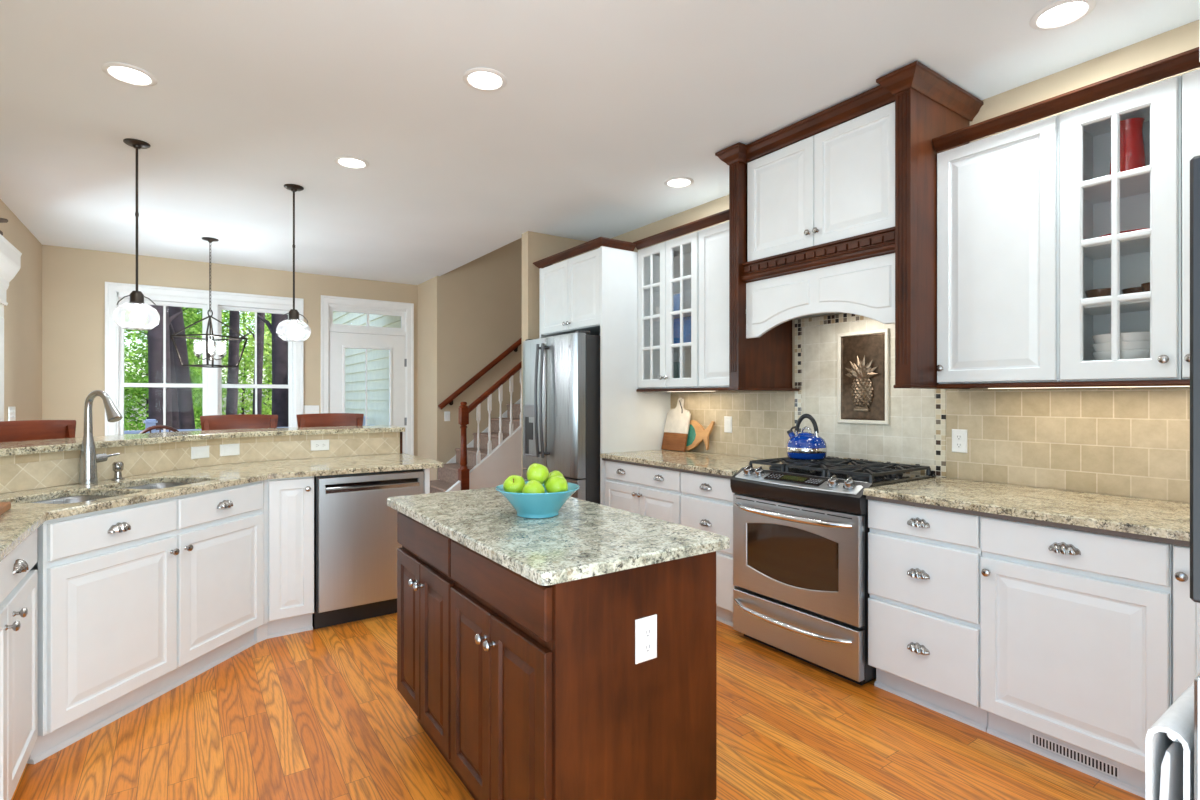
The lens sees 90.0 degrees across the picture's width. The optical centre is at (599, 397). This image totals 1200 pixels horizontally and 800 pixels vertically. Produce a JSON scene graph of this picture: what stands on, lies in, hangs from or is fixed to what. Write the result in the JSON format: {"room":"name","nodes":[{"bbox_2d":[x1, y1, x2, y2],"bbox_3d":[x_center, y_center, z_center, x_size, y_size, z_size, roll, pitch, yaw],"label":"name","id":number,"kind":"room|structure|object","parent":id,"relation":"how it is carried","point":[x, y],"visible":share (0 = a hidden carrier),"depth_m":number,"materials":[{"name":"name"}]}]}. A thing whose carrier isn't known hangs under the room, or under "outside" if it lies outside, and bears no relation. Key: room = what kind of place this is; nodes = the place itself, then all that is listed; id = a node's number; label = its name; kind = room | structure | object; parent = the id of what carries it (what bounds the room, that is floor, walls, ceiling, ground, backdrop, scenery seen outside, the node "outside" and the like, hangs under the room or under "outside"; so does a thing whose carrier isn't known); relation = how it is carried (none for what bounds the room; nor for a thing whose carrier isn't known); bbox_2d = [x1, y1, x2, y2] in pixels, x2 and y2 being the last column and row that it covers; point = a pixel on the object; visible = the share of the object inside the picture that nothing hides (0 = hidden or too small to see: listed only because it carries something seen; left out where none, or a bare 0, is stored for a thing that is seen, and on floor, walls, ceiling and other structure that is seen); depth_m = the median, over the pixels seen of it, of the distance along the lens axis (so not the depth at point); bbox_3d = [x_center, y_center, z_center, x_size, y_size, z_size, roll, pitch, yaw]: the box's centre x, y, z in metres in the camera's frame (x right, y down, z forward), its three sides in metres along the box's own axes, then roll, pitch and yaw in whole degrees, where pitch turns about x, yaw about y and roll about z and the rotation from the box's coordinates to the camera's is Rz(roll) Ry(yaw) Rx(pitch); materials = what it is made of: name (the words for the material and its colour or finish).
{"room":"kitchen","nodes":[
{"label":"kitchen","id":0,"kind":"room"},
{"bbox_2d":[0,199,41,420],"bbox_3d":[-2.230,-0.068,1.189,0.120,2.776,10.900,0,0,-35],"label":"wall","id":1,"kind":"structure","parent":0,"point":[23,311],"depth_m":5.00,"materials":[{"name":"beige paint"}]},
{"bbox_2d":[1,432,429,493],"bbox_3d":[-2.200,0.783,3.252,1.065,1.073,2.783,0,0,41],"label":"wall","id":2,"kind":"structure","parent":0,"point":[426,471],"depth_m":3.74,"materials":[{"name":"beige paint"}]},
{"bbox_2d":[0,432,399,493],"bbox_3d":[-2.266,0.326,3.245,0.463,0.158,2.755,0,0,26],"label":"tile backsplash","id":3,"kind":"structure","parent":2,"relation":"attached to","point":[50,469],"depth_m":3.36,"materials":[{"name":"tile"}]},
{"bbox_2d":[220,443,239,455],"bbox_3d":[-2.282,0.320,3.702,0.009,0.072,0.116,0,0,31],"label":"switch plate","id":4,"kind":"object","parent":3,"relation":"attached to","point":[225,449],"visible":1,"depth_m":3.70,"materials":[{"name":"white plastic"}]},
{"bbox_2d":[0,425,404,455],"bbox_3d":[-2.380,0.229,3.411,0.895,0.032,2.991,0,0,26],"label":"countertop","id":5,"kind":"structure","parent":2,"relation":"on","point":[63,444],"depth_m":3.41,"materials":[{"name":"stone"}]},
{"bbox_2d":[42,245,417,455],"bbox_3d":[-3.917,-0.068,6.747,3.705,2.776,0.150,0,0,-35],"label":"wall","id":6,"kind":"structure","parent":0,"point":[73,279],"depth_m":5.95,"materials":[{"name":"beige paint"}]},
{"bbox_2d":[105,282,303,435],"bbox_3d":[-4.210,-0.203,6.506,1.820,1.897,0.190,0,0,-35],"label":"window","id":7,"kind":"structure","parent":6,"relation":"in","point":[212,385],"depth_m":6.45,"materials":[{"name":"white paint"}]},
{"bbox_2d":[321,295,413,454],"bbox_3d":[-2.867,0.054,7.423,1.096,2.532,0.220,0,0,-35],"label":"door","id":8,"kind":"structure","parent":6,"relation":"in","point":[335,338],"depth_m":7.44,"materials":[{"name":"white paint"}]},
{"bbox_2d":[333,311,400,424],"bbox_3d":[-4.063,-0.632,10.490,0.175,4.305,6.140,0,0,-35],"label":"wall","id":9,"kind":"structure","parent":0,"point":[377,360],"depth_m":10.10,"materials":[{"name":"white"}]},
{"bbox_2d":[418,238,521,480],"bbox_3d":[-0.013,-1.280,7.681,3.840,5.200,3.080,0,0,-35],"label":"wall","id":10,"kind":"structure","parent":0,"point":[469,314],"depth_m":7.43,"materials":[{"name":"beige paint"}]},
{"bbox_2d":[438,337,521,409],"bbox_3d":[-0.682,-1.067,7.976,3.039,2.413,0.088,0,0,-35],"label":"wall handrail","id":11,"kind":"object","parent":10,"relation":"attached to","point":[449,400],"visible":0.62,"depth_m":7.37,"materials":[{"name":"red wood"}]},
{"bbox_2d":[522,231,596,476],"bbox_3d":[0.908,-1.280,6.373,3.825,5.200,0.120,0,0,-35],"label":"wall partition","id":12,"kind":"structure","parent":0,"point":[536,246],"depth_m":5.28,"materials":[{"name":"beige paint"}]},
{"bbox_2d":[11,613,1145,799],"bbox_3d":[0.751,1.380,3.296,7.600,0.120,11.150,0,0,-35],"label":"floor","id":13,"kind":"structure","parent":0,"point":[321,713],"depth_m":2.29,"materials":[{"name":"brown wood"}]},
{"bbox_2d":[0,234,21,420],"bbox_3d":[-3.385,0.228,3.221,0.301,2.185,0.706,0,0,-35],"label":"mantel","id":14,"kind":"object","parent":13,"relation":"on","point":[10,257],"visible":0.46,"depth_m":3.44,"materials":[{"name":"white paint"}]},
{"bbox_2d":[0,529,37,799],"bbox_3d":[-2.023,0.878,1.673,0.632,0.883,0.726,0,0,-35],"label":"base cabinet","id":15,"kind":"object","parent":13,"relation":"on","point":[18,582],"visible":0.99,"depth_m":1.86,"materials":[{"name":"white paint"}]},
{"bbox_2d":[0,420,75,441],"bbox_3d":[-2.802,0.720,3.116,0.503,1.204,0.477,0,0,10],"label":"bar stool","id":16,"kind":"object","parent":13,"relation":"on","point":[22,430],"visible":0.09,"depth_m":3.21,"materials":[{"name":"red wood"}]},
{"bbox_2d":[27,480,263,763],"bbox_3d":[-2.138,0.878,2.731,0.582,0.883,1.086,0,0,10],"label":"base cabinet","id":17,"kind":"object","parent":13,"relation":"on","point":[136,602],"visible":0.99,"depth_m":2.50,"materials":[{"name":"white paint"}]},
{"bbox_2d":[200,414,277,429],"bbox_3d":[-2.442,0.720,4.100,0.477,1.204,0.503,0,0,-35],"label":"bar stool","id":18,"kind":"object","parent":13,"relation":"on","point":[240,421],"visible":0.21,"depth_m":4.28,"materials":[{"name":"red wood"}]},
{"bbox_2d":[254,476,313,642],"bbox_3d":[-1.892,0.878,3.513,0.312,0.883,0.632,0,0,-35],"label":"base cabinet","id":19,"kind":"object","parent":13,"relation":"on","point":[288,503],"visible":0.91,"depth_m":3.30,"materials":[{"name":"white paint"}]},
{"bbox_2d":[296,413,363,426],"bbox_3d":[-1.949,0.720,4.443,0.477,1.204,0.503,0,0,-35],"label":"bar stool","id":20,"kind":"object","parent":13,"relation":"on","point":[321,419],"visible":0.21,"depth_m":4.62,"materials":[{"name":"red wood"}]},
{"bbox_2d":[312,469,423,628],"bbox_3d":[-1.506,0.880,3.781,0.612,0.880,0.603,0,0,-35],"label":"dishwasher","id":21,"kind":"object","parent":13,"relation":"on","point":[356,544],"visible":0.72,"depth_m":3.49,"materials":[{"name":"silver metal"}]},
{"bbox_2d":[430,361,521,492],"bbox_3d":[-0.418,-0.396,7.568,3.926,3.433,1.057,0,0,-35],"label":"staircase","id":22,"kind":"structure","parent":13,"relation":"on","point":[494,454],"depth_m":6.52,"materials":[{"name":"wood"}]},
{"bbox_2d":[397,511,715,799],"bbox_3d":[-0.245,0.878,2.086,0.617,0.883,1.234,0,0,-35],"label":"kitchen island","id":23,"kind":"object","parent":13,"relation":"on","point":[599,687],"visible":0.92,"depth_m":1.63,"materials":[{"name":"brown wood"}]},
{"bbox_2d":[387,487,729,585],"bbox_3d":[-0.245,0.421,2.101,0.632,0.030,1.302,0,0,-35],"label":"island countertop","id":24,"kind":"structure","parent":23,"relation":"on","point":[586,539],"depth_m":1.77,"materials":[{"name":"stone"}]},
{"bbox_2d":[495,481,579,518],"bbox_3d":[-0.216,0.357,2.086,0.292,0.097,0.292,0,0,-35],"label":"fruit bowl","id":25,"kind":"object","parent":24,"relation":"on","point":[526,505],"visible":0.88,"depth_m":2.00,"materials":[{"name":"teal ceramic"}]},
{"bbox_2d":[503,475,524,492],"bbox_3d":[-0.298,0.308,2.084,0.076,0.079,0.079,0,0,-10],"label":"apple","id":26,"kind":"object","parent":25,"relation":"in","point":[513,483],"visible":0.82,"depth_m":2.06,"materials":[{"name":"green food"}]},
{"bbox_2d":[527,463,548,483],"bbox_3d":[-0.217,0.265,2.095,0.078,0.077,0.076,0,0,-32],"label":"apple","id":27,"kind":"object","parent":25,"relation":"in","point":[538,472],"visible":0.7,"depth_m":2.07,"materials":[{"name":"green food"}]},
{"bbox_2d":[545,476,567,492],"bbox_3d":[-0.148,0.306,2.055,0.077,0.079,0.079,0,0,-23],"label":"apple","id":28,"kind":"object","parent":25,"relation":"in","point":[554,484],"visible":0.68,"depth_m":2.03,"materials":[{"name":"green food"}]},
{"bbox_2d":[635,614,656,663],"bbox_3d":[0.124,0.642,1.598,0.072,0.116,0.006,0,0,-35],"label":"outlet","id":29,"kind":"object","parent":23,"relation":"attached to","point":[645,624],"depth_m":1.59,"materials":[{"name":"white plastic"}]},
{"bbox_2d":[523,330,599,503],"bbox_3d":[-0.124,0.414,4.891,0.892,1.812,0.858,0,0,-35],"label":"refrigerator","id":30,"kind":"object","parent":13,"relation":"on","point":[561,373],"visible":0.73,"depth_m":4.46,"materials":[{"name":"metal"}]},
{"bbox_2d":[533,237,670,504],"bbox_3d":[0.007,0.075,4.973,0.718,2.489,1.027,0,0,-35],"label":"refrigerator surround","id":31,"kind":"object","parent":13,"relation":"on","point":[595,291],"visible":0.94,"depth_m":4.55,"materials":[{"name":"white paint"}]},
{"bbox_2d":[605,461,682,524],"bbox_3d":[0.513,0.878,4.252,0.677,0.883,0.818,0,0,-35],"label":"base cabinet","id":32,"kind":"object","parent":13,"relation":"on","point":[656,493],"visible":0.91,"depth_m":4.03,"materials":[{"name":"white paint"}]},
{"bbox_2d":[600,449,786,478],"bbox_3d":[0.648,0.431,4.064,0.686,0.050,1.285,0,0,-35],"label":"countertop","id":33,"kind":"structure","parent":32,"relation":"on","point":[701,463],"depth_m":3.96,"materials":[{"name":"beige stone"}]},
{"bbox_2d":[661,397,690,451],"bbox_3d":[0.596,0.200,4.634,0.103,0.409,0.256,0,0,-35],"label":"serving board","id":34,"kind":"object","parent":33,"relation":"on","point":[677,423],"visible":1,"depth_m":4.62,"materials":[{"name":"brown wood"}]},
{"bbox_2d":[686,420,714,450],"bbox_3d":[0.732,0.283,4.472,0.056,0.235,0.290,0,0,-35],"label":"serving board","id":35,"kind":"object","parent":33,"relation":"on","point":[697,433],"visible":0.88,"depth_m":4.47,"materials":[{"name":"brown wood"}]},
{"bbox_2d":[681,472,737,626],"bbox_3d":[0.881,0.878,3.728,0.672,0.883,0.453,0,0,-35],"label":"base cabinet","id":36,"kind":"object","parent":13,"relation":"on","point":[706,501],"visible":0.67,"depth_m":3.50,"materials":[{"name":"white paint"}]},
{"bbox_2d":[730,457,935,684],"bbox_3d":[1.204,0.833,3.186,0.758,0.974,0.773,0,0,-35],"label":"gas range","id":37,"kind":"object","parent":13,"relation":"on","point":[800,526],"visible":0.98,"depth_m":2.96,"materials":[{"name":"silver metal"}]},
{"bbox_2d":[786,414,826,459],"bbox_3d":[1.189,0.217,3.454,0.223,0.254,0.223,0,0,10],"label":"tea kettle","id":38,"kind":"object","parent":37,"relation":"on","point":[803,445],"visible":1,"depth_m":3.38,"materials":[{"name":"blue metal"}]},
{"bbox_2d":[753,465,935,486],"bbox_3d":[1.270,0.404,3.233,0.596,0.023,0.765,0,0,-35],"label":"cooktop","id":39,"kind":"object","parent":37,"relation":"in","point":[890,479],"depth_m":3.01,"materials":[{"name":"black metal"}]},
{"bbox_2d":[868,500,987,731],"bbox_3d":[1.595,0.878,2.703,0.672,0.883,0.465,0,0,-35],"label":"base cabinet","id":40,"kind":"object","parent":13,"relation":"on","point":[924,564],"visible":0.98,"depth_m":2.50,"materials":[{"name":"white paint"}]},
{"bbox_2d":[981,516,1172,798],"bbox_3d":[1.884,0.878,2.284,0.677,0.883,0.547,0,0,-35],"label":"base cabinet","id":41,"kind":"object","parent":13,"relation":"on","point":[1077,626],"visible":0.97,"depth_m":2.09,"materials":[{"name":"white paint"}]},
{"bbox_2d":[1030,732,1118,778],"bbox_3d":[1.693,1.278,2.151,0.004,0.040,0.260,0,0,-35],"label":"vent grille","id":42,"kind":"object","parent":41,"relation":"attached to","point":[1094,764],"depth_m":2.14,"materials":[{"name":"metal"}]},
{"bbox_2d":[1173,545,1199,702],"bbox_3d":[2.318,0.878,1.660,0.677,0.883,0.968,0,0,-35],"label":"base cabinet","id":43,"kind":"object","parent":13,"relation":"on","point":[1186,612],"visible":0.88,"depth_m":1.86,"materials":[{"name":"white paint"}]},
{"bbox_2d":[863,477,1189,546],"bbox_3d":[2.046,0.431,2.058,0.686,0.050,2.034,0,0,-35],"label":"countertop","id":44,"kind":"structure","parent":43,"relation":"on","point":[1161,521],"depth_m":2.29,"materials":[{"name":"beige stone"}]},
{"bbox_2d":[1199,0,1199,61],"bbox_3d":[1.229,0.095,0.724,0.785,2.450,0.653,0,0,-35],"label":"tall cabinet","id":45,"kind":"object","parent":13,"relation":"on","point":[1199,0],"visible":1,"depth_m":0.74,"materials":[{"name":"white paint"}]},
{"bbox_2d":[1166,674,1199,799],"bbox_3d":[1.207,0.680,0.738,0.755,0.670,0.622,0,0,-35],"label":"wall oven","id":46,"kind":"object","parent":45,"relation":"in","point":[1197,679],"visible":0.52,"depth_m":0.75,"materials":[{"name":"silver metal"}]},
{"bbox_2d":[1146,682,1193,799],"bbox_3d":[0.888,0.693,0.886,0.380,0.534,0.048,0,0,-35],"label":"dish towel","id":47,"kind":"object","parent":46,"relation":"hanging from","point":[1169,763],"visible":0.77,"depth_m":0.79,"materials":[{"name":"grey fabric"}]},
{"bbox_2d":[1190,155,1199,602],"bbox_3d":[1.184,-0.024,0.772,0.755,0.557,0.483,0,0,-35],"label":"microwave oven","id":48,"kind":"object","parent":45,"relation":"in","point":[1195,161],"visible":1,"depth_m":0.75,"materials":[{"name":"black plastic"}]},
{"bbox_2d":[0,0,1198,284],"bbox_3d":[0.879,-1.581,3.111,7.600,0.250,12.500,0,0,-35],"label":"ceiling","id":49,"kind":"structure","parent":0,"point":[602,103],"depth_m":2.98,"materials":[{"name":"paint"}]},
{"bbox_2d":[101,62,157,86],"bbox_3d":[-2.112,-1.450,2.696,0.200,0.009,0.200,0,0,-35],"label":"recessed light","id":50,"kind":"object","parent":49,"relation":"in","point":[126,73],"visible":1,"depth_m":2.69,"materials":[{"name":"white paint"}]},
{"bbox_2d":[113,138,159,329],"bbox_3d":[-2.643,-0.924,3.424,0.212,1.061,0.212,0,0,-35],"label":"pendant light","id":51,"kind":"object","parent":49,"relation":"hanging from","point":[136,302],"visible":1,"depth_m":3.42,"materials":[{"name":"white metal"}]},
{"bbox_2d":[171,237,247,367],"bbox_3d":[-3.569,-0.871,5.494,0.423,1.169,0.423,0,0,17],"label":"lantern chandelier","id":52,"kind":"object","parent":49,"relation":"hanging from","point":[210,348],"visible":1,"depth_m":5.48,"materials":[{"name":"brown metal"}]},
{"bbox_2d":[276,184,310,341],"bbox_3d":[-2.111,-0.924,4.138,0.212,1.061,0.212,0,0,-35],"label":"pendant light","id":53,"kind":"object","parent":49,"relation":"hanging from","point":[293,319],"visible":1,"depth_m":4.14,"materials":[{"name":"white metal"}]},
{"bbox_2d":[334,156,368,168],"bbox_3d":[-1.531,-1.450,3.701,0.200,0.009,0.200,0,0,-35],"label":"recessed light","id":54,"kind":"object","parent":49,"relation":"in","point":[351,162],"visible":1,"depth_m":3.70,"materials":[{"name":"white paint"}]},
{"bbox_2d":[463,67,506,90],"bbox_3d":[-0.525,-1.450,2.739,0.200,0.009,0.200,0,0,-35],"label":"recessed light","id":55,"kind":"object","parent":49,"relation":"in","point":[483,79],"visible":1,"depth_m":2.73,"materials":[{"name":"white paint"}]},
{"bbox_2d":[664,177,693,187],"bbox_3d":[0.532,-1.450,4.044,0.200,0.009,0.200,0,0,-35],"label":"recessed light","id":56,"kind":"object","parent":49,"relation":"in","point":[675,182],"visible":1,"depth_m":4.05,"materials":[{"name":"white paint"}]},
{"bbox_2d":[1030,0,1095,29],"bbox_3d":[1.747,-1.450,2.269,0.200,0.009,0.200,0,0,-35],"label":"recessed light","id":57,"kind":"object","parent":49,"relation":"in","point":[1061,13],"visible":1,"depth_m":2.27,"materials":[{"name":"white paint"}]},
{"bbox_2d":[597,20,1199,502],"bbox_3d":[2.269,-0.068,2.464,0.120,2.776,7.850,0,0,-35],"label":"wall","id":58,"kind":"structure","parent":0,"point":[1183,38],"depth_m":2.67,"materials":[{"name":"beige paint"}]},
{"bbox_2d":[638,231,699,388],"bbox_3d":[0.600,-0.603,4.415,0.377,1.065,0.655,0,0,-35],"label":"upper cabinet","id":59,"kind":"object","parent":58,"relation":"attached to","point":[666,269],"visible":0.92,"depth_m":4.37,"materials":[{"name":"white paint"}]},
{"bbox_2d":[645,279,690,292],"bbox_3d":[0.629,-0.837,4.435,0.291,0.018,0.619,0,0,-35],"label":"shelf","id":60,"kind":"object","parent":59,"relation":"attached to","point":[686,283],"depth_m":4.54,"materials":[{"name":"white paint"}]},
{"bbox_2d":[647,312,690,322],"bbox_3d":[0.629,-0.606,4.435,0.291,0.018,0.619,0,0,-35],"label":"shelf","id":61,"kind":"object","parent":59,"relation":"attached to","point":[656,320],"depth_m":4.51,"materials":[{"name":"white paint"}]},
{"bbox_2d":[649,346,690,351],"bbox_3d":[0.629,-0.376,4.435,0.291,0.018,0.619,0,0,-35],"label":"shelf","id":62,"kind":"object","parent":59,"relation":"attached to","point":[688,348],"depth_m":4.54,"materials":[{"name":"white paint"}]},
{"bbox_2d":[633,209,728,249],"bbox_3d":[0.597,-1.161,4.114,0.045,0.052,1.142,0,0,-35],"label":"crown molding","id":63,"kind":"structure","parent":59,"relation":"attached to","point":[723,216],"depth_m":4.13,"materials":[{"name":"brown wood"}]},
{"bbox_2d":[673,316,690,343],"bbox_3d":[0.606,-0.488,4.385,0.036,0.205,0.216,0,0,-35],"label":"tray","id":64,"kind":"object","parent":59,"relation":"on","point":[686,320],"visible":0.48,"depth_m":4.38,"materials":[{"name":"blue ceramic"}]},
{"bbox_2d":[636,387,728,391],"bbox_3d":[0.744,-0.058,4.220,0.346,0.020,1.137,0,0,-35],"label":"rail","id":65,"kind":"object","parent":59,"relation":"attached to","point":[719,388],"visible":0.65,"depth_m":4.14,"materials":[{"name":"brown wood"}]},
{"bbox_2d":[699,221,728,387],"bbox_3d":[0.941,-0.603,3.954,0.345,1.065,0.486,0,0,-35],"label":"upper cabinet","id":66,"kind":"object","parent":58,"relation":"attached to","point":[714,240],"visible":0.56,"depth_m":3.94,"materials":[{"name":"white paint"}]},
{"bbox_2d":[715,61,983,390],"bbox_3d":[1.276,-0.745,3.235,0.626,1.403,1.185,0,0,-35],"label":"upper cabinet","id":67,"kind":"object","parent":58,"relation":"attached to","point":[833,210],"visible":0.99,"depth_m":2.97,"materials":[{"name":"brown wood"}]},
{"bbox_2d":[671,313,1189,502],"bbox_3d":[1.741,-0.018,3.106,0.011,0.956,4.107,0,0,-35],"label":"tile backsplash","id":68,"kind":"structure","parent":58,"relation":"attached to","point":[1132,442],"depth_m":2.92,"materials":[{"name":"tile"}]},
{"bbox_2d":[837,329,889,424],"bbox_3d":[1.491,-0.117,3.424,0.035,0.530,0.314,0,0,-35],"label":"relief plaque","id":69,"kind":"object","parent":68,"relation":"attached to","point":[863,357],"visible":1,"depth_m":3.41,"materials":[{"name":"brown metal"}]},
{"bbox_2d":[952,429,966,452],"bbox_3d":[1.799,0.215,3.005,0.009,0.116,0.072,0,0,-35],"label":"wall outlet","id":70,"kind":"object","parent":68,"relation":"attached to","point":[959,436],"visible":1,"depth_m":3.00,"materials":[{"name":"white plastic"}]},
{"bbox_2d":[936,115,1059,383],"bbox_3d":[1.816,-0.600,2.671,0.377,1.070,0.467,0,0,-35],"label":"upper cabinet","id":71,"kind":"object","parent":58,"relation":"attached to","point":[998,195],"visible":0.94,"depth_m":2.55,"materials":[{"name":"white paint"}]},
{"bbox_2d":[1060,75,1182,381],"bbox_3d":[2.052,-0.600,2.332,0.377,1.070,0.355,0,0,-35],"label":"upper cabinet","id":72,"kind":"object","parent":58,"relation":"attached to","point":[1094,203],"visible":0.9,"depth_m":2.30,"materials":[{"name":"white paint"}]},
{"bbox_2d":[1084,173,1149,203],"bbox_3d":[2.080,-0.837,2.352,0.291,0.018,0.319,0,0,-35],"label":"shelf","id":73,"kind":"object","parent":72,"relation":"attached to","point":[1136,187],"depth_m":2.41,"materials":[{"name":"white paint"}]},
{"bbox_2d":[1084,236,1149,259],"bbox_3d":[2.080,-0.598,2.352,0.291,0.018,0.319,0,0,-35],"label":"shelf","id":74,"kind":"object","parent":72,"relation":"attached to","point":[1135,248],"depth_m":2.40,"materials":[{"name":"white paint"}]},
{"bbox_2d":[1084,299,1149,315],"bbox_3d":[2.080,-0.361,2.352,0.291,0.018,0.319,0,0,-35],"label":"shelf","id":75,"kind":"object","parent":72,"relation":"attached to","point":[1137,307],"depth_m":2.39,"materials":[{"name":"white paint"}]},
{"bbox_2d":[1092,349,1149,359],"bbox_3d":[2.044,-0.132,2.332,0.205,0.098,0.205,0,0,-35],"label":"bowl","id":76,"kind":"object","parent":72,"relation":"in","point":[1140,353],"visible":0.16,"depth_m":2.26,"materials":[{"name":"ceramic"}]},
{"bbox_2d":[1092,340,1149,351],"bbox_3d":[2.044,-0.165,2.332,0.205,0.098,0.205,0,0,-35],"label":"bowl","id":77,"kind":"object","parent":76,"relation":"on","point":[1124,345],"visible":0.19,"depth_m":2.26,"materials":[{"name":"ceramic"}]},
{"bbox_2d":[1092,332,1149,343],"bbox_3d":[2.044,-0.198,2.332,0.205,0.098,0.205,0,0,-35],"label":"bowl","id":78,"kind":"object","parent":77,"relation":"on","point":[1125,336],"visible":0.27,"depth_m":2.26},
{"bbox_2d":[1109,118,1145,174],"bbox_3d":[2.037,-0.955,2.335,0.111,0.216,0.139,0,0,-12],"label":"pitcher","id":79,"kind":"object","parent":72,"relation":"on","point":[1132,149],"visible":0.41,"depth_m":2.28,"materials":[{"name":"red ceramic"}]},
{"bbox_2d":[1182,69,1199,379],"bbox_3d":[2.412,-0.600,1.815,0.377,1.070,0.899,0,0,-35],"label":"upper cabinet","id":80,"kind":"object","parent":58,"relation":"attached to","point":[1190,81],"visible":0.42,"depth_m":2.08,"materials":[{"name":"white paint"}]},
{"bbox_2d":[937,380,1189,388],"bbox_3d":[2.171,-0.053,2.171,0.346,0.020,1.681,0,0,-35],"label":"rail","id":81,"kind":"object","parent":80,"relation":"attached to","point":[1149,382],"visible":1,"depth_m":2.34,"materials":[{"name":"brown wood"}]},
{"bbox_2d":[932,47,1199,151],"bbox_3d":[2.021,-1.161,2.070,0.045,0.052,1.686,0,0,-35],"label":"crown molding","id":82,"kind":"structure","parent":80,"relation":"attached to","point":[1188,60],"depth_m":2.32,"materials":[{"name":"brown wood"}]},
{"bbox_3d":[-4.398,1.505,8.063,10.000,0.130,2.540,0,0,-35],"label":"deck","id":83,"kind":"object","parent":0,"visible":0},
{"bbox_2d":[124,416,370,433],"bbox_3d":[-6.364,0.865,7.998,6.700,1.150,0.150,0,0,-35],"label":"deck railing","id":84,"kind":"object","parent":83,"relation":"on","point":[148,422],"visible":0.07,"depth_m":8.14,"materials":[{"name":"blue paint"}]},
{"label":"outside","id":85,"kind":"structure","parent":0,"visible":0},
{"bbox_3d":[-15.304,1.995,30.715,100.000,0.150,52.100,0,0,-35],"label":"ground","id":86,"kind":"structure","parent":85,"visible":0},
{"bbox_2d":[124,310,147,434],"bbox_3d":[-13.216,-0.963,15.917,2.118,6.497,2.113,0,0,-35],"label":"sapling","id":87,"kind":"object","parent":86,"relation":"on","point":[126,348],"visible":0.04,"depth_m":16.24,"materials":[{"name":"green plant"}]},
{"bbox_2d":[124,310,188,430],"bbox_3d":[-13.950,-1.235,18.560,2.085,6.665,2.105,0,0,-13],"label":"sapling","id":88,"kind":"object","parent":86,"relation":"on","point":[140,406],"visible":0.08,"depth_m":18.39,"materials":[{"name":"green plant"}]},
{"bbox_2d":[124,307,202,430],"bbox_3d":[-10.572,-1.235,14.572,2.105,6.665,2.085,0,0,-18],"label":"sapling","id":89,"kind":"object","parent":86,"relation":"on","point":[134,390],"visible":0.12,"depth_m":14.40,"materials":[{"name":"green plant"}]},
{"bbox_2d":[147,305,182,429],"bbox_3d":[-7.742,-2.615,10.457,0.897,9.075,0.890,0,0,-3],"label":"tree","id":90,"kind":"object","parent":86,"relation":"on","point":[155,336],"visible":0.02,"depth_m":10.35,"materials":[{"name":"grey plant"}]},
{"bbox_2d":[168,308,179,429],"bbox_3d":[-8.820,-2.615,12.388,0.895,9.077,0.890,0,0,-3],"label":"tree","id":91,"kind":"object","parent":86,"relation":"on","point":[175,413],"visible":0.02,"depth_m":12.29,"materials":[{"name":"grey plant"}]},
{"bbox_2d":[168,306,194,428],"bbox_3d":[-8.167,-2.611,11.599,1.464,9.085,0.894,0,0,-35],"label":"tree","id":92,"kind":"object","parent":86,"relation":"on","point":[182,373],"visible":0.02,"depth_m":11.57,"materials":[{"name":"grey plant"}]},
{"bbox_2d":[182,307,253,426],"bbox_3d":[-11.192,-1.235,17.313,2.085,6.665,2.105,0,0,-1],"label":"sapling","id":93,"kind":"object","parent":86,"relation":"on","point":[224,316],"visible":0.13,"depth_m":17.37,"materials":[{"name":"green plant"}]},
{"bbox_2d":[226,311,251,414],"bbox_3d":[-8.491,-2.615,13.836,0.895,9.077,0.890,0,0,-3],"label":"tree","id":94,"kind":"object","parent":86,"relation":"on","point":[234,320],"visible":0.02,"depth_m":13.77,"materials":[{"name":"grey plant"}]},
{"bbox_2d":[222,310,270,414],"bbox_3d":[-11.879,-0.881,20.010,2.105,6.841,2.065,0,0,13],"label":"sapling","id":95,"kind":"object","parent":86,"relation":"on","point":[251,365],"visible":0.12,"depth_m":19.85,"materials":[{"name":"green plant"}]},
{"bbox_2d":[245,312,264,413],"bbox_3d":[-7.648,-2.616,13.448,0.895,9.073,0.890,0,0,-3],"label":"tree","id":96,"kind":"object","parent":86,"relation":"on","point":[260,324],"visible":0.02,"depth_m":13.39,"materials":[{"name":"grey plant"}]},
{"bbox_2d":[239,311,271,414],"bbox_3d":[-8.583,-0.881,15.945,2.105,6.841,2.065,0,0,23],"label":"sapling","id":97,"kind":"object","parent":86,"relation":"on","point":[267,345],"visible":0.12,"depth_m":15.56,"materials":[{"name":"green plant"}]},
{"bbox_2d":[257,313,288,426],"bbox_3d":[-6.019,-2.614,11.171,0.895,9.078,0.890,0,0,-3],"label":"tree","id":98,"kind":"object","parent":86,"relation":"on","point":[280,396],"visible":0.02,"depth_m":11.08,"materials":[{"name":"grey plant"}]},
{"bbox_3d":[-1.625,0.879,1.101,0.632,0.883,0.653,0,0,-35],"label":"base cabinet","id":99,"kind":"object","parent":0,"visible":0},
{"bbox_2d":[0,453,442,561],"bbox_3d":[-1.842,0.421,2.522,1.527,0.030,3.805,0,0,4],"label":"countertop","id":100,"kind":"structure","parent":99,"relation":"on","point":[23,518],"depth_m":2.89,"materials":[{"name":"stone"}]},
{"bbox_2d":[78,390,122,484],"bbox_3d":[-2.336,0.184,2.870,0.222,0.444,0.172,0,0,13],"label":"faucet","id":101,"kind":"object","parent":100,"relation":"on","point":[89,459],"visible":1,"depth_m":2.82,"materials":[{"name":"silver metal"}]},
{"bbox_2d":[30,482,191,554],"bbox_3d":[-2.154,0.530,2.704,0.394,0.186,0.784,0,0,10],"label":"sink","id":102,"kind":"object","parent":100,"relation":"in","point":[81,498],"visible":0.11,"depth_m":2.68,"materials":[{"name":"metal"}]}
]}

